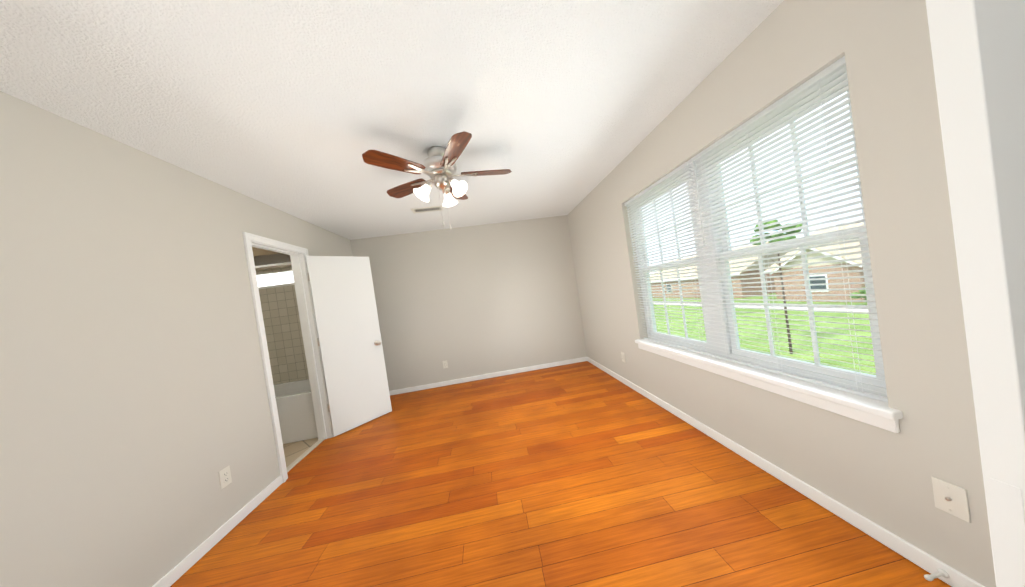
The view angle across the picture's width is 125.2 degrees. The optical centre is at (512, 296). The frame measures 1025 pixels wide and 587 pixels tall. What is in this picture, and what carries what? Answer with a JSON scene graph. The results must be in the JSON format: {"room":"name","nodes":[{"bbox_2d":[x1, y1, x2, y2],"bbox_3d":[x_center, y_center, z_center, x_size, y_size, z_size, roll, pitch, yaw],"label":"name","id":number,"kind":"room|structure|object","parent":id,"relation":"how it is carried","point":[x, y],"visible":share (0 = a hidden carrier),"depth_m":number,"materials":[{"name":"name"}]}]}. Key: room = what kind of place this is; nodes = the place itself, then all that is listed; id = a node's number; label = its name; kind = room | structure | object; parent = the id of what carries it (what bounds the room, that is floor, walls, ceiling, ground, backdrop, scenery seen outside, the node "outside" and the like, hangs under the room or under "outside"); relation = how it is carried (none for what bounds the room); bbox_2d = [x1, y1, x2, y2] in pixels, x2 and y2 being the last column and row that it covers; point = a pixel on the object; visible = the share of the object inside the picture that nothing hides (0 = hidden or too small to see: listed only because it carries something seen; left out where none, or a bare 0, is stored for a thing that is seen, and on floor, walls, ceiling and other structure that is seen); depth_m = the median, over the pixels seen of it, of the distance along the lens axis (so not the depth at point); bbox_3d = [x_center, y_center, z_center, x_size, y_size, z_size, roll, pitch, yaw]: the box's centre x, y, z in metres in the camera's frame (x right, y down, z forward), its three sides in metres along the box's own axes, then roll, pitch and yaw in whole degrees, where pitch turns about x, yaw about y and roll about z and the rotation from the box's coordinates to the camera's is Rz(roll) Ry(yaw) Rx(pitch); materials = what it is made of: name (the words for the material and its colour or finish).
{"room":"empty bedroom","nodes":[
{"label":"empty bedroom","id":0,"kind":"room"},
{"bbox_2d":[0,91,351,586],"bbox_3d":[-2.076,0.352,1.392,0.120,2.450,5.350,-8,1,-6],"label":"wall","id":1,"kind":"structure","parent":0,"point":[135,416],"depth_m":1.36,"materials":[{"name":"white paint"}]},
{"bbox_2d":[152,475,282,586],"bbox_3d":[-1.743,1.515,0.484,0.014,0.071,3.478,-8,1,-6],"label":"baseboard","id":2,"kind":"structure","parent":1,"relation":"attached to","point":[174,574],"depth_m":1.66,"materials":[{"name":"white wood"}]},
{"bbox_2d":[218,466,231,488],"bbox_3d":[-1.927,1.212,1.783,0.009,0.117,0.072,-8,1,-6],"label":"electrical outlet","id":3,"kind":"object","parent":1,"relation":"attached to","point":[225,478],"visible":1,"depth_m":1.78,"materials":[{"name":"white plastic"}]},
{"bbox_2d":[255,262,290,267],"bbox_3d":[-3.193,-0.281,2.919,1.558,0.056,0.056,-8,1,-6],"label":"rail","id":4,"kind":"object","parent":1,"relation":"attached to","point":[276,264],"depth_m":2.96,"materials":[{"name":"white metal"}]},
{"bbox_2d":[242,232,333,482],"bbox_3d":[-2.178,0.521,2.582,0.164,2.112,0.784,-8,1,-6],"label":"door frame","id":5,"kind":"structure","parent":1,"relation":"attached to","point":[310,343],"depth_m":2.89,"materials":[{"name":"white wood"}]},
{"bbox_2d":[306,256,391,436],"bbox_3d":[-1.913,0.516,3.163,0.167,2.008,0.663,-8,1,39],"label":"bathroom door","id":6,"kind":"structure","parent":1,"relation":"in","point":[349,340],"depth_m":3.12,"materials":[{"name":"white paint"}]},
{"bbox_2d":[256,266,308,384],"bbox_3d":[-3.164,0.477,3.725,1.570,2.450,0.120,-8,1,-6],"label":"wall","id":7,"kind":"structure","parent":0,"point":[283,332],"depth_m":3.65,"materials":[{"name":"tile"}]},
{"bbox_2d":[257,271,293,288],"bbox_3d":[-3.164,-0.240,3.657,1.320,0.190,0.014,-8,1,-6],"label":"bathroom window","id":8,"kind":"structure","parent":7,"relation":"in","point":[265,281],"depth_m":3.64,"materials":[{"name":"white glass"}]},
{"bbox_2d":[0,0,783,239],"bbox_3d":[-0.468,-1.169,1.565,3.755,0.100,5.590,-8,1,-6],"label":"ceiling","id":9,"kind":"structure","parent":0,"point":[297,108],"depth_m":1.37,"materials":[{"name":"white paint"}]},
{"bbox_2d":[411,206,442,213],"bbox_3d":[-1.032,-1.056,3.220,0.360,0.008,0.160,-8,1,-6],"label":"ceiling vent","id":10,"kind":"object","parent":9,"relation":"in","point":[426,209],"visible":0.94,"depth_m":3.21,"materials":[{"name":"white metal"}]},
{"bbox_2d":[362,131,511,229],"bbox_3d":[-0.495,-0.810,2.047,1.035,0.616,1.052,-8,1,-6],"label":"fan","id":11,"kind":"object","parent":9,"relation":"hanging from","point":[438,166],"visible":1,"depth_m":1.95,"materials":[{"name":"brown wood"}]},
{"bbox_2d":[350,215,586,390],"bbox_3d":[-0.576,0.097,4.302,3.755,2.450,0.120,-8,1,-6],"label":"wall","id":12,"kind":"structure","parent":0,"point":[469,301],"depth_m":4.24,"materials":[{"name":"white paint"}]},
{"bbox_2d":[442,361,447,367],"bbox_3d":[-1.060,1.068,4.184,0.072,0.117,0.009,-8,1,-6],"label":"electrical outlet","id":13,"kind":"object","parent":12,"relation":"attached to","point":[445,364],"visible":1,"depth_m":4.18,"materials":[{"name":"white plastic"}]},
{"bbox_2d":[389,357,587,395],"bbox_3d":[-0.446,1.278,4.244,3.420,0.071,0.018,-8,1,-6],"label":"baseboard","id":14,"kind":"structure","parent":12,"relation":"attached to","point":[582,359],"depth_m":4.24,"materials":[{"name":"white"}]},
{"bbox_2d":[170,361,951,586],"bbox_3d":[-0.939,1.465,1.511,5.445,0.081,5.590,-8,1,-6],"label":"floor","id":15,"kind":"structure","parent":0,"point":[584,474],"depth_m":1.60,"materials":[{"name":"brown wood"}]},
{"bbox_2d":[274,379,317,443],"bbox_3d":[-2.983,1.432,3.282,1.550,0.520,0.784,-8,1,-6],"label":"bathtub","id":16,"kind":"object","parent":15,"relation":"on","point":[296,414],"visible":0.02,"depth_m":2.96,"materials":[{"name":"white ceramic"}]},
{"bbox_2d":[287,439,324,471],"bbox_3d":[-2.056,1.565,2.594,0.056,0.012,0.656,-8,1,-6],"label":"trim","id":17,"kind":"structure","parent":15,"relation":"on","point":[302,456],"depth_m":2.61,"materials":[{"name":"beige stone"}]},
{"bbox_2d":[567,0,995,586],"bbox_3d":[1.462,-0.161,1.768,0.200,2.450,5.350,-8,1,-6],"label":"wall","id":18,"kind":"structure","parent":0,"point":[879,476],"depth_m":1.06,"materials":[{"name":"white paint"}]},
{"bbox_2d":[621,352,625,362],"bbox_3d":[1.333,0.727,3.196,0.009,0.117,0.072,-8,1,-6],"label":"electrical outlet","id":19,"kind":"object","parent":18,"relation":"attached to","point":[623,356],"visible":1,"depth_m":3.19,"materials":[{"name":"white plastic"}]},
{"bbox_2d":[630,71,886,396],"bbox_3d":[1.447,-0.277,1.933,0.092,1.440,1.720,-8,1,-6],"label":"window","id":20,"kind":"structure","parent":18,"relation":"in","point":[842,380],"depth_m":1.63,"materials":[{"name":"white plastic"}]},
{"bbox_2d":[624,162,715,356],"bbox_3d":[1.322,-0.268,2.348,0.054,1.430,0.855,-8,1,-6],"label":"window blind","id":21,"kind":"object","parent":20,"relation":"attached to","point":[675,173],"visible":0.94,"depth_m":2.24,"materials":[{"name":"white plastic"}]},
{"bbox_2d":[688,56,887,401],"bbox_3d":[1.413,-0.269,1.495,0.054,1.430,0.845,-8,1,-6],"label":"window blind","id":22,"kind":"object","parent":20,"relation":"attached to","point":[831,72],"visible":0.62,"depth_m":1.34,"materials":[{"name":"white plastic"}]},
{"bbox_2d":[635,339,902,432],"bbox_3d":[1.458,0.492,1.932,0.130,0.094,1.790,-8,1,-6],"label":"window sill","id":23,"kind":"structure","parent":18,"relation":"attached to","point":[876,413],"depth_m":1.38,"materials":[{"name":"white wood"}]},
{"bbox_2d":[588,357,984,586],"bbox_3d":[1.526,1.029,1.773,0.014,0.071,5.350,-8,1,-6],"label":"baseboard","id":24,"kind":"structure","parent":18,"relation":"attached to","point":[927,562],"depth_m":1.31,"materials":[{"name":"white"}]},
{"bbox_2d":[924,568,949,580],"bbox_3d":[1.563,1.032,0.982,0.078,0.026,0.025,-8,1,-6],"label":"doorstop","id":25,"kind":"object","parent":24,"relation":"attached to","point":[938,574],"visible":1,"depth_m":0.98,"materials":[{"name":"white plastic"}]},
{"bbox_2d":[931,476,970,522],"bbox_3d":[1.567,0.726,0.953,0.017,0.117,0.072,-8,1,-6],"label":"outlet plate","id":26,"kind":"object","parent":18,"relation":"attached to","point":[950,498],"visible":1,"depth_m":0.95,"materials":[{"name":"white plastic"}]},
{"bbox_2d":[925,0,1024,586],"bbox_3d":[1.093,0.116,0.381,0.867,2.020,0.113,-8,1,-6],"label":"entry door","id":27,"kind":"structure","parent":18,"relation":"in","point":[978,51],"depth_m":0.35,"materials":[{"name":"white paint"}]},
{"bbox_3d":[-3.280,-0.779,2.523,1.690,0.100,2.490,-8,1,-6],"label":"ceiling","id":28,"kind":"structure","parent":0,"visible":0},
{"bbox_2d":[252,247,290,270],"bbox_3d":[-3.269,-0.563,3.258,1.562,0.350,0.790,-8,1,-6],"label":"ceiling soffit","id":29,"kind":"structure","parent":28,"relation":"attached to","point":[263,257],"depth_m":3.12,"materials":[{"name":"brown paint"}]},
{"label":"outside","id":30,"kind":"structure","parent":0,"visible":0},
{"bbox_2d":[653,293,875,374],"bbox_3d":[125.318,-14.099,48.339,257.225,0.300,370.000,-8,1,-6],"label":"ground","id":31,"kind":"structure","parent":30,"point":[823,345],"depth_m":15.06,"materials":[{"name":"green plant"}]},
{"bbox_2d":[650,241,786,297],"bbox_3d":[30.999,-3.736,40.329,12.420,6.200,18.900,-8,1,-6],"label":"house","id":32,"kind":"structure","parent":31,"relation":"on","point":[746,276],"depth_m":32.63,"materials":[{"name":"beige"}]},
{"bbox_2d":[653,303,867,311],"bbox_3d":[20.487,0.932,37.195,1.000,0.030,370.000,-8,1,-6],"label":"sidewalk","id":33,"kind":"structure","parent":31,"relation":"on","point":[829,309],"depth_m":20.85,"materials":[{"name":"beige concrete"}]},
{"bbox_2d":[750,220,801,353],"bbox_3d":[11.741,-0.411,11.510,1.818,5.864,1.469,-8,1,-6],"label":"tree","id":34,"kind":"object","parent":31,"relation":"on","point":[779,264],"depth_m":11.48,"materials":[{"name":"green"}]},
{"bbox_2d":[764,222,864,301],"bbox_3d":[32.432,-3.674,16.849,14.530,6.300,21.900,-8,1,-6],"label":"house","id":35,"kind":"structure","parent":31,"relation":"on","point":[823,270],"depth_m":21.73,"materials":[{"name":"beige brick"}]},
{"bbox_2d":[850,287,866,302],"bbox_3d":[24.327,-0.078,18.070,1.400,1.452,1.496,-8,1,-6],"label":"bush","id":36,"kind":"object","parent":31,"relation":"on","point":[860,292],"depth_m":18.21,"materials":[{"name":"green plant"}]}
]}

